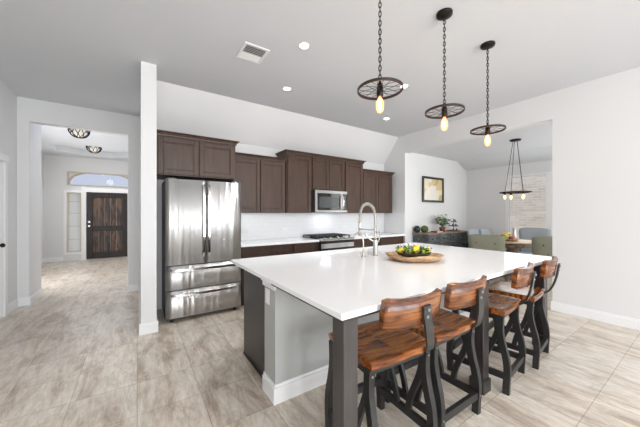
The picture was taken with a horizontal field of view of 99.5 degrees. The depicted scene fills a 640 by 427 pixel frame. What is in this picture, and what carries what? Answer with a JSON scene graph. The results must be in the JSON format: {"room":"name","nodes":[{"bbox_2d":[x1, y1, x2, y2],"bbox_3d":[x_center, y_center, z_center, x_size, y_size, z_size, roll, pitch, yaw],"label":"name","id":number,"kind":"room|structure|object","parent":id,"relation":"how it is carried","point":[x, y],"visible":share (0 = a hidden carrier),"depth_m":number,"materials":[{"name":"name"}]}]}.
{"room":"kitchen","nodes":[
{"label":"kitchen","id":0,"kind":"room"},
{"bbox_2d":[0,80,16,317],"bbox_3d":[-1.540,-0.175,-0.435,0.130,3.070,10.500,0,0,-34],"label":"wall","id":1,"kind":"structure","parent":0,"point":[8,99],"depth_m":3.75,"materials":[{"name":"white paint"}]},
{"bbox_2d":[0,153,8,316],"bbox_3d":[-3.891,0.295,3.189,0.025,2.130,1.100,0,0,-34],"label":"trim","id":2,"kind":"structure","parent":1,"relation":"attached to","point":[3,157],"depth_m":3.56,"materials":[{"name":"white paint"}]},
{"bbox_2d":[8,298,17,313],"bbox_3d":[-1.521,1.298,-0.333,0.016,0.125,10.350,0,0,-34],"label":"baseboard","id":3,"kind":"structure","parent":1,"relation":"attached to","point":[13,305],"depth_m":3.79,"materials":[{"name":"white paint"}]},
{"bbox_2d":[41,153,43,258],"bbox_3d":[-6.419,-0.290,5.555,0.130,3.300,4.610,0,0,-34],"label":"wall","id":4,"kind":"structure","parent":0,"point":[42,155],"depth_m":7.42,"materials":[{"name":"white paint"}]},
{"bbox_2d":[41,257,62,263],"bbox_3d":[-5.486,1.298,6.480,2.450,0.125,4.120,0,0,-34],"label":"baseboard","id":5,"kind":"structure","parent":4,"relation":"attached to","point":[54,259],"depth_m":7.59,"materials":[{"name":"white paint"}]},
{"bbox_2d":[17,96,139,297],"bbox_3d":[-4.265,-0.175,4.433,2.485,3.070,0.620,0,0,-34],"label":"wall","id":6,"kind":"structure","parent":0,"point":[31,113],"depth_m":4.27,"materials":[{"name":"white paint"}]},
{"bbox_2d":[18,284,138,306],"bbox_3d":[-3.977,1.298,4.627,1.458,0.125,0.652,0,0,-34],"label":"baseboard","id":7,"kind":"structure","parent":6,"relation":"attached to","point":[24,301],"depth_m":4.22,"materials":[{"name":"white paint"}]},
{"bbox_2d":[41,125,127,161],"bbox_3d":[-5.502,-1.710,6.494,2.700,0.140,4.278,0,0,-34],"label":"ceiling","id":8,"kind":"structure","parent":0,"point":[58,141],"depth_m":6.44,"materials":[{"name":"white paint"}]},
{"bbox_2d":[68,128,89,138],"bbox_3d":[-4.657,-1.548,5.242,0.334,0.183,0.333,0,0,-34],"label":"flush light","id":9,"kind":"object","parent":8,"relation":"attached to","point":[77,133],"visible":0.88,"depth_m":5.19,"materials":[{"name":"white glass"}]},
{"bbox_2d":[86,146,101,152],"bbox_3d":[-5.988,-1.688,7.179,0.334,0.183,0.333,0,0,-34],"label":"flush light","id":10,"kind":"object","parent":8,"relation":"attached to","point":[93,149],"visible":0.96,"depth_m":7.12,"materials":[{"name":"white glass"}]},
{"bbox_2d":[44,154,127,260],"bbox_3d":[-6.684,-0.290,8.247,2.700,3.300,0.150,0,0,-34],"label":"wall","id":11,"kind":"structure","parent":0,"point":[56,167],"depth_m":7.69,"materials":[{"name":"white paint"}]},
{"bbox_2d":[67,192,80,251],"bbox_3d":[-7.171,0.255,7.913,0.320,1.730,0.100,0,0,-34],"label":"window","id":12,"kind":"structure","parent":11,"relation":"in","point":[73,199],"depth_m":7.90,"materials":[{"name":"beige glass"}]},
{"bbox_2d":[64,186,127,259],"bbox_3d":[-6.667,0.275,8.159,1.550,2.170,0.015,0,0,-34],"label":"trim","id":13,"kind":"structure","parent":11,"relation":"attached to","point":[84,189],"depth_m":7.96,"materials":[{"name":"white paint"}]},
{"bbox_2d":[67,171,127,187],"bbox_3d":[-6.649,-1.015,8.265,1.580,0.410,0.100,0,0,-34],"label":"window","id":14,"kind":"structure","parent":11,"relation":"in","point":[68,172],"depth_m":8.07,"materials":[{"name":"beige"}]},
{"bbox_2d":[87,192,127,258],"bbox_3d":[-6.505,0.360,8.302,0.990,1.990,0.100,0,0,-34],"label":"door","id":15,"kind":"structure","parent":11,"relation":"in","point":[107,213],"depth_m":8.30,"materials":[{"name":"brown wood"}]},
{"bbox_2d":[140,61,156,323],"bbox_3d":[-2.534,-0.175,3.954,0.150,3.070,2.110,0,0,-34],"label":"wall partition","id":16,"kind":"structure","parent":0,"point":[148,82],"depth_m":3.09,"materials":[{"name":"white paint"}]},
{"bbox_2d":[139,283,157,335],"bbox_3d":[-2.530,1.298,3.947,0.182,0.125,2.126,0,0,-34],"label":"baseboard","id":17,"kind":"structure","parent":16,"relation":"attached to","point":[149,327],"depth_m":3.08,"materials":[{"name":"white paint"}]},
{"bbox_2d":[157,143,383,309],"bbox_3d":[-0.389,-0.175,5.196,4.795,3.070,0.130,0,0,-34],"label":"wall","id":18,"kind":"structure","parent":0,"point":[260,225],"depth_m":4.94,"materials":[{"name":"white tile"}]},
{"bbox_2d":[157,129,238,181],"bbox_3d":[-1.741,-0.755,3.837,1.015,0.540,0.629,0,0,-34],"label":"upper cabinet","id":19,"kind":"object","parent":18,"relation":"attached to","point":[185,156],"visible":0.99,"depth_m":3.58,"materials":[{"name":"brown wood"}]},
{"bbox_2d":[242,229,248,233],"bbox_3d":[-1.248,0.300,4.533,0.116,0.072,0.008,0,0,-34],"label":"wall outlet","id":20,"kind":"object","parent":18,"relation":"attached to","point":[244,231],"visible":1,"depth_m":4.53,"materials":[{"name":"white plastic"}]},
{"bbox_2d":[230,152,286,212],"bbox_3d":[-1.038,-0.468,4.459,0.905,0.915,0.384,0,0,-34],"label":"upper cabinet","id":21,"kind":"object","parent":18,"relation":"attached to","point":[261,178],"visible":0.8,"depth_m":4.34,"materials":[{"name":"brown wood"}]},
{"bbox_2d":[276,149,312,212],"bbox_3d":[-0.464,-0.540,4.828,0.540,1.060,0.414,0,0,-34],"label":"upper cabinet","id":22,"kind":"object","parent":18,"relation":"attached to","point":[298,163],"visible":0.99,"depth_m":4.68,"materials":[{"name":"brown wood"}]},
{"bbox_2d":[311,153,345,190],"bbox_3d":[0.076,-0.750,5.192,0.758,0.640,0.414,0,0,-34],"label":"upper cabinet","id":23,"kind":"object","parent":18,"relation":"attached to","point":[327,172],"visible":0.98,"depth_m":5.03,"materials":[{"name":"brown wood"}]},
{"bbox_2d":[311,190,346,212],"bbox_3d":[0.122,-0.221,5.169,0.736,0.405,0.486,0,0,-34],"label":"microwave","id":24,"kind":"object","parent":23,"relation":"attached to","point":[322,201],"visible":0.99,"depth_m":4.98,"materials":[{"name":"grey metal"}]},
{"bbox_2d":[344,158,366,212],"bbox_3d":[0.612,-0.540,5.554,0.533,1.060,0.414,0,0,-34],"label":"upper cabinet","id":25,"kind":"object","parent":18,"relation":"attached to","point":[353,168],"visible":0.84,"depth_m":5.40,"materials":[{"name":"brown wood"}]},
{"bbox_2d":[363,169,393,212],"bbox_3d":[1.186,-0.463,5.959,0.950,0.905,0.384,0,0,-34],"label":"upper cabinet","id":26,"kind":"object","parent":18,"relation":"attached to","point":[377,185],"visible":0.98,"depth_m":5.80,"materials":[{"name":"brown wood"}]},
{"bbox_2d":[157,80,397,163],"bbox_3d":[-0.295,-1.435,4.939,4.665,0.550,0.420,0,0,-34],"label":"ceiling","id":27,"kind":"structure","parent":0,"point":[181,109],"depth_m":4.46,"materials":[{"name":"white paint"}]},
{"bbox_2d":[0,0,639,136],"bbox_3d":[1.128,-1.760,1.364,6.565,0.100,10.500,0,0,-34],"label":"ceiling","id":28,"kind":"structure","parent":0,"point":[90,54],"depth_m":2.84,"materials":[{"name":"white paint"}]},
{"bbox_2d":[236,42,269,63],"bbox_3d":[-0.720,-1.705,2.892,0.270,0.010,0.310,0,0,-34],"label":"ceiling vent","id":29,"kind":"object","parent":28,"relation":"in","point":[250,52],"visible":1,"depth_m":2.88,"materials":[{"name":"white metal"}]},
{"bbox_2d":[282,86,291,90],"bbox_3d":[-0.453,-1.707,3.711,0.128,0.006,0.128,0,0,-34],"label":"recessed light","id":30,"kind":"object","parent":28,"relation":"in","point":[285,88],"visible":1,"depth_m":3.70,"materials":[{"name":"white"}]},
{"bbox_2d":[298,42,309,49],"bbox_3d":[-0.162,-1.707,2.762,0.128,0.006,0.128,0,0,-34],"label":"recessed light","id":31,"kind":"object","parent":28,"relation":"in","point":[302,45],"visible":1,"depth_m":2.75,"materials":[{"name":"white paint"}]},
{"bbox_2d":[357,0,402,112],"bbox_3d":[0.416,-1.204,1.879,0.312,1.012,0.312,0,0,-34],"label":"pendant light","id":32,"kind":"object","parent":28,"relation":"hanging from","point":[380,87],"visible":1,"depth_m":1.87,"materials":[{"name":"black metal"}]},
{"bbox_2d":[377,81,382,97],"bbox_3d":[0.416,-0.871,1.879,0.044,0.125,0.043,0,0,-34],"label":"socket","id":33,"kind":"object","parent":32,"relation":"attached to","point":[379,91],"depth_m":1.86,"materials":[{"name":"black metal"}]},
{"bbox_2d":[425,7,464,130],"bbox_3d":[1.062,-1.210,2.315,0.312,1.000,0.312,0,0,-34],"label":"pendant light","id":34,"kind":"object","parent":28,"relation":"hanging from","point":[443,14],"visible":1,"depth_m":2.31,"materials":[{"name":"black metal"}]},
{"bbox_2d":[442,103,446,117],"bbox_3d":[1.062,-0.882,2.315,0.044,0.125,0.043,0,0,-34],"label":"socket","id":35,"kind":"object","parent":34,"relation":"attached to","point":[444,110],"depth_m":2.30,"materials":[{"name":"black metal"}]},
{"bbox_2d":[470,40,505,145],"bbox_3d":[1.696,-1.197,2.743,0.312,1.026,0.312,0,0,-34],"label":"pendant light","id":36,"kind":"object","parent":28,"relation":"hanging from","point":[487,45],"visible":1,"depth_m":2.74,"materials":[{"name":"black metal"}]},
{"bbox_2d":[485,123,489,134],"bbox_3d":[1.696,-0.857,2.743,0.044,0.125,0.043,0,0,-34],"label":"socket","id":37,"kind":"object","parent":36,"relation":"attached to","point":[487,131],"depth_m":2.73,"materials":[{"name":"black metal"}]},
{"bbox_2d":[0,256,639,426],"bbox_3d":[0.561,1.400,3.907,9.900,0.080,15.350,0,0,-34],"label":"floor","id":38,"kind":"structure","parent":0,"point":[74,356],"depth_m":2.32,"materials":[{"name":"tile"}]},
{"bbox_2d":[162,177,240,322],"bbox_3d":[-1.666,0.458,3.811,0.930,1.805,0.729,0,0,-34],"label":"refrigerator","id":39,"kind":"object","parent":38,"relation":"on","point":[201,220],"visible":0.96,"depth_m":3.52,"materials":[{"name":"grey metal"}]},
{"bbox_2d":[240,244,291,305],"bbox_3d":[-0.957,0.923,4.387,0.850,0.874,0.594,0,0,-34],"label":"base cabinet","id":40,"kind":"object","parent":38,"relation":"on","point":[283,249],"visible":0.27,"depth_m":4.08,"materials":[{"name":"brown wood"}]},
{"bbox_2d":[241,237,318,246],"bbox_3d":[-0.740,0.465,4.506,1.352,0.038,0.619,0,0,-34],"label":"countertop","id":41,"kind":"structure","parent":40,"relation":"on","point":[277,241],"depth_m":4.34,"materials":[{"name":"white stone"}]},
{"bbox_2d":[292,242,317,253],"bbox_3d":[-0.397,0.923,4.764,0.490,0.874,0.594,0,0,-34],"label":"base cabinet","id":42,"kind":"object","parent":38,"relation":"on","point":[312,246],"visible":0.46,"depth_m":4.51,"materials":[{"name":"brown wood"}]},
{"bbox_2d":[303,233,353,250],"bbox_3d":[0.165,0.878,5.058,0.752,0.963,0.698,0,0,-34],"label":"gas range","id":43,"kind":"object","parent":38,"relation":"on","point":[327,241],"visible":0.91,"depth_m":4.86,"materials":[{"name":"grey metal"}]},
{"bbox_2d":[304,236,348,238],"bbox_3d":[0.123,0.449,5.119,0.752,0.022,0.550,0,0,-34],"label":"cooktop","id":44,"kind":"object","parent":43,"relation":"in","point":[313,237],"depth_m":4.95,"materials":[{"name":"black metal"}]},
{"bbox_2d":[318,239,353,250],"bbox_3d":[0.165,0.900,5.058,0.752,0.880,0.698,0,0,-34],"label":"oven","id":45,"kind":"object","parent":43,"relation":"in","point":[323,244],"depth_m":4.78,"materials":[{"name":"silver glass"}]},
{"bbox_2d":[354,236,403,247],"bbox_3d":[1.060,0.923,5.747,1.485,0.874,0.594,0,0,-34],"label":"base cabinet","id":46,"kind":"object","parent":38,"relation":"on","point":[358,243],"visible":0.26,"depth_m":5.52,"materials":[{"name":"brown wood"}]},
{"bbox_2d":[350,232,405,238],"bbox_3d":[1.073,0.465,5.729,1.490,0.038,0.619,0,0,-34],"label":"countertop","id":47,"kind":"structure","parent":46,"relation":"on","point":[383,234],"depth_m":5.63,"materials":[{"name":"white stone"}]},
{"bbox_2d":[325,288,441,426],"bbox_3d":[0.372,0.883,1.570,0.472,0.956,0.582,0,0,-30],"label":"counter stool","id":48,"kind":"object","parent":38,"relation":"on","point":[385,343],"visible":0.89,"depth_m":1.49,"materials":[{"name":"brown wood"}]},
{"bbox_2d":[243,264,546,426],"bbox_3d":[0.787,0.918,2.679,2.758,0.884,1.638,0,0,-34],"label":"kitchen island","id":49,"kind":"object","parent":38,"relation":"on","point":[286,340],"visible":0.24,"depth_m":2.04,"materials":[{"name":"grey paint"}]},
{"bbox_2d":[265,288,269,304],"bbox_3d":[-0.398,0.625,2.048,0.008,0.116,0.072,0,0,-34],"label":"wall outlet","id":50,"kind":"object","parent":49,"relation":"attached to","point":[267,291],"visible":1,"depth_m":2.04,"materials":[{"name":"white plastic"}]},
{"bbox_2d":[231,242,551,320],"bbox_3d":[0.777,0.461,2.692,2.800,0.030,1.715,0,0,-34],"label":"island countertop","id":51,"kind":"structure","parent":49,"relation":"on","point":[350,287],"depth_m":2.05,"materials":[{"name":"white stone"}]},
{"bbox_2d":[327,251,381,258],"bbox_3d":[0.400,0.588,3.056,0.774,0.224,0.394,0,0,-34],"label":"sink","id":52,"kind":"object","parent":51,"relation":"in","point":[355,254],"visible":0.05,"depth_m":3.26,"materials":[{"name":"white"}]},
{"bbox_2d":[353,232,365,256],"bbox_3d":[0.405,0.320,2.823,0.069,0.251,0.155,0,0,-34],"label":"tap","id":53,"kind":"object","parent":51,"relation":"on","point":[363,251],"visible":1,"depth_m":2.78,"materials":[{"name":"grey metal"}]},
{"bbox_2d":[358,202,379,255],"bbox_3d":[0.491,0.162,2.929,0.291,0.568,0.172,0,0,45],"label":"kitchen faucet","id":54,"kind":"object","parent":51,"relation":"on","point":[375,241],"visible":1,"depth_m":2.86,"materials":[{"name":"grey metal"}]},
{"bbox_2d":[385,251,443,262],"bbox_3d":[0.901,0.410,2.598,0.540,0.072,0.459,0,0,0],"label":"wooden tray","id":55,"kind":"object","parent":51,"relation":"on","point":[432,257],"visible":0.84,"depth_m":2.43,"materials":[{"name":"brown wood"}]},
{"bbox_2d":[396,252,430,256],"bbox_3d":[0.897,0.390,2.595,0.336,0.040,0.207,0,0,0],"label":"bowl","id":56,"kind":"object","parent":55,"relation":"in","point":[404,254],"visible":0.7,"depth_m":2.52,"materials":[{"name":"brown wood"}]},
{"bbox_2d":[395,243,430,254],"bbox_3d":[0.904,0.337,2.614,0.327,0.104,0.283,0,0,28],"label":"sprigs","id":57,"kind":"object","parent":56,"relation":"in","point":[421,248],"visible":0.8,"depth_m":2.56,"materials":[{"name":"green plant"}]},
{"bbox_2d":[412,246,419,252],"bbox_3d":[0.907,0.343,2.556,0.073,0.062,0.072,0,0,8],"label":"lemon","id":58,"kind":"object","parent":56,"relation":"in","point":[416,247],"visible":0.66,"depth_m":2.53,"materials":[{"name":"yellow food"}]},
{"bbox_2d":[384,275,486,426],"bbox_3d":[0.808,0.883,1.868,0.472,0.956,0.582,0,0,-33],"label":"counter stool","id":59,"kind":"object","parent":38,"relation":"on","point":[449,325],"visible":0.59,"depth_m":1.75,"materials":[{"name":"brown wood"}]},
{"bbox_2d":[412,230,468,247],"bbox_3d":[2.870,0.892,6.332,1.700,0.935,0.410,0,0,-34],"label":"sideboard","id":60,"kind":"object","parent":38,"relation":"on","point":[447,238],"visible":0.38,"depth_m":6.07,"materials":[{"name":"brown wood"}]},
{"bbox_2d":[414,226,420,232],"bbox_3d":[2.149,0.347,5.997,0.150,0.155,0.150,0,0,-34],"label":"round vase","id":61,"kind":"object","parent":60,"relation":"on","point":[417,229],"visible":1,"depth_m":5.95,"materials":[{"name":"black ceramic"}]},
{"bbox_2d":[421,225,428,232],"bbox_3d":[2.323,0.346,6.017,0.166,0.163,0.164,0,0,-34],"label":"moss ball","id":62,"kind":"object","parent":60,"relation":"on","point":[424,229],"visible":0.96,"depth_m":5.96,"materials":[{"name":"green plant"}]},
{"bbox_2d":[435,214,450,231],"bbox_3d":[2.864,0.214,6.348,0.431,0.422,0.300,0,0,-34],"label":"potted flowers","id":63,"kind":"object","parent":60,"relation":"on","point":[440,220],"visible":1,"depth_m":6.30,"materials":[{"name":"green plant"}]},
{"bbox_2d":[447,219,459,230],"bbox_3d":[3.237,0.276,6.574,0.300,0.299,0.298,0,0,-34],"label":"tiered tray","id":64,"kind":"object","parent":60,"relation":"on","point":[453,221],"visible":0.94,"depth_m":6.50,"materials":[{"name":"black metal"}]},
{"bbox_2d":[467,229,478,234],"bbox_3d":[3.679,0.861,6.061,0.460,1.002,0.615,0,0,-34],"label":"dining chair","id":65,"kind":"object","parent":38,"relation":"on","point":[470,231],"visible":0.16,"depth_m":6.24,"materials":[{"name":"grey fabric"}]},
{"bbox_2d":[468,234,507,281],"bbox_3d":[3.219,0.875,5.176,0.600,0.974,0.615,0,0,42],"label":"dining chair","id":66,"kind":"object","parent":38,"relation":"on","point":[475,241],"visible":0.42,"depth_m":4.94,"materials":[{"name":"green fabric"}]},
{"bbox_2d":[446,262,536,395],"bbox_3d":[1.466,0.883,2.300,0.472,0.956,0.582,0,0,-41],"label":"counter stool","id":67,"kind":"object","parent":38,"relation":"on","point":[500,306],"visible":0.53,"depth_m":2.15,"materials":[{"name":"brown wood"}]},
{"bbox_2d":[479,228,505,251],"bbox_3d":[4.127,0.861,6.364,0.460,1.002,0.615,0,0,-34],"label":"dining chair","id":68,"kind":"object","parent":38,"relation":"on","point":[484,231],"visible":0.18,"depth_m":6.55,"materials":[{"name":"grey fabric"}]},
{"bbox_2d":[505,239,531,279],"bbox_3d":[4.090,0.965,5.774,0.940,0.785,0.940,0,0,-34],"label":"dining table","id":69,"kind":"object","parent":38,"relation":"on","point":[512,246],"visible":0.2,"depth_m":5.46,"materials":[{"name":"brown wood"}]},
{"bbox_2d":[505,238,518,240],"bbox_3d":[3.968,0.550,5.777,0.480,0.046,0.480,0,0,-34],"label":"fruit platter","id":70,"kind":"object","parent":69,"relation":"on","point":[514,239],"visible":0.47,"depth_m":5.57,"materials":[{"name":"beige wood"}]},
{"bbox_3d":[3.889,0.513,5.680,0.089,0.077,0.089,0,0,-34],"label":"apple","id":71,"kind":"object","parent":70,"relation":"on","visible":0},
{"bbox_2d":[501,232,510,235],"bbox_3d":[3.956,0.436,5.752,0.249,0.073,0.140,0,0,-34],"label":"banana bunch","id":72,"kind":"object","parent":71,"relation":"on","point":[504,233],"visible":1,"depth_m":5.71,"materials":[{"name":"yellow food"}]},
{"bbox_2d":[512,228,516,237],"bbox_3d":[4.266,0.448,5.932,0.132,0.250,0.099,0,0,-4],"label":"glass pitcher","id":73,"kind":"object","parent":69,"relation":"on","point":[514,234],"visible":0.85,"depth_m":5.90,"materials":[{"name":"glass"}]},
{"bbox_2d":[489,256,560,369],"bbox_3d":[1.956,0.883,2.637,0.472,0.956,0.582,0,0,-41],"label":"counter stool","id":74,"kind":"object","parent":38,"relation":"on","point":[548,268],"visible":0.71,"depth_m":2.50,"materials":[{"name":"brown wood"}]},
{"bbox_2d":[518,228,550,254],"bbox_3d":[4.576,0.841,5.909,0.615,1.042,0.575,0,0,-34],"label":"dining chair","id":75,"kind":"object","parent":38,"relation":"on","point":[524,233],"visible":0.38,"depth_m":6.06,"materials":[{"name":"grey fabric"}]},
{"bbox_2d":[531,236,551,270],"bbox_3d":[4.059,0.875,4.835,0.600,0.974,0.615,0,0,22],"label":"dining chair","id":76,"kind":"object","parent":38,"relation":"on","point":[541,245],"visible":0.32,"depth_m":4.64,"materials":[{"name":"green fabric"}]},
{"bbox_2d":[409,153,465,242],"bbox_3d":[2.984,-0.040,6.753,2.540,2.800,0.120,0,0,-34],"label":"wall","id":77,"kind":"structure","parent":0,"point":[421,213],"depth_m":6.58,"materials":[{"name":"white paint"}]},
{"bbox_2d":[422,176,443,202],"bbox_3d":[2.705,-0.565,6.469,0.840,0.600,0.035,0,0,-34],"label":"framed picture","id":78,"kind":"object","parent":77,"relation":"attached to","point":[432,187],"visible":1,"depth_m":6.46,"materials":[{"name":"beige paper"}]},
{"bbox_2d":[424,178,441,200],"bbox_3d":[2.700,-0.565,6.477,0.740,0.500,0.008,0,0,-34],"label":"print","id":79,"kind":"object","parent":78,"relation":"attached to","point":[432,186],"depth_m":6.46},
{"bbox_2d":[413,122,551,160],"bbox_3d":[4.239,-1.403,4.892,2.540,0.075,4.610,0,0,-34],"label":"ceiling","id":80,"kind":"structure","parent":0,"point":[537,136],"depth_m":5.44,"materials":[{"name":"white paint"}]},
{"bbox_2d":[499,138,532,198],"bbox_3d":[3.615,-0.818,5.013,0.500,1.095,0.500,0,0,-34],"label":"ring chandelier","id":81,"kind":"object","parent":80,"relation":"hanging from","point":[523,192],"visible":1,"depth_m":5.02,"materials":[{"name":"black metal"}]},
{"bbox_2d":[457,146,551,170],"bbox_3d":[4.998,-1.260,5.404,0.470,0.210,4.370,0,0,-34],"label":"ceiling","id":82,"kind":"structure","parent":0,"point":[543,153],"depth_m":6.30,"materials":[{"name":"white paint"}]},
{"bbox_2d":[466,160,551,251],"bbox_3d":[5.276,-0.040,5.519,0.120,2.800,4.490,0,0,-34],"label":"wall","id":83,"kind":"structure","parent":0,"point":[485,207],"depth_m":6.85,"materials":[{"name":"white paint"}]},
{"bbox_2d":[506,171,551,235],"bbox_3d":[4.997,-0.110,5.861,0.140,1.600,1.850,0,0,-34],"label":"window","id":84,"kind":"structure","parent":83,"relation":"in","point":[548,175],"depth_m":5.93,"materials":[{"name":"white paint"}]},
{"bbox_2d":[384,67,639,319],"bbox_3d":[4.149,-0.175,2.630,0.140,3.070,9.220,0,0,-34],"label":"wall","id":85,"kind":"structure","parent":0,"point":[596,123],"depth_m":3.52,"materials":[{"name":"white paint"}]},
{"bbox_2d":[551,301,639,330],"bbox_3d":[4.976,1.298,1.397,0.146,0.125,5.951,0,0,-34],"label":"baseboard","id":86,"kind":"structure","parent":85,"relation":"attached to","point":[632,323],"depth_m":3.43,"materials":[{"name":"white paint"}]},
{"label":"outside","id":87,"kind":"structure","parent":0,"visible":0},
{"bbox_3d":[-3.085,1.490,6.362,30.000,0.140,46.000,0,0,-34],"label":"ground","id":88,"kind":"structure","parent":87,"visible":0},
{"bbox_2d":[69,173,127,183],"bbox_3d":[-7.792,-0.260,9.943,3.400,3.360,0.400,0,0,-34],"label":"arch","id":89,"kind":"object","parent":88,"relation":"on","point":[71,175],"visible":0.09,"depth_m":9.40,"materials":[{"name":"beige paint"}]},
{"bbox_2d":[70,174,127,186],"bbox_3d":[-17.181,-0.810,22.789,15.000,4.460,3.000,0,0,-34],"label":"sky","id":90,"kind":"structure","parent":88,"relation":"on","point":[84,179],"depth_m":21.03,"materials":[{"name":"blue"}]},
{"bbox_2d":[510,175,544,237],"bbox_3d":[7.244,-1.210,6.696,0.300,5.260,15.000,0,0,-34],"label":"neighbouring house","id":91,"kind":"structure","parent":88,"relation":"on","point":[534,201],"depth_m":8.02,"materials":[{"name":"brick"}]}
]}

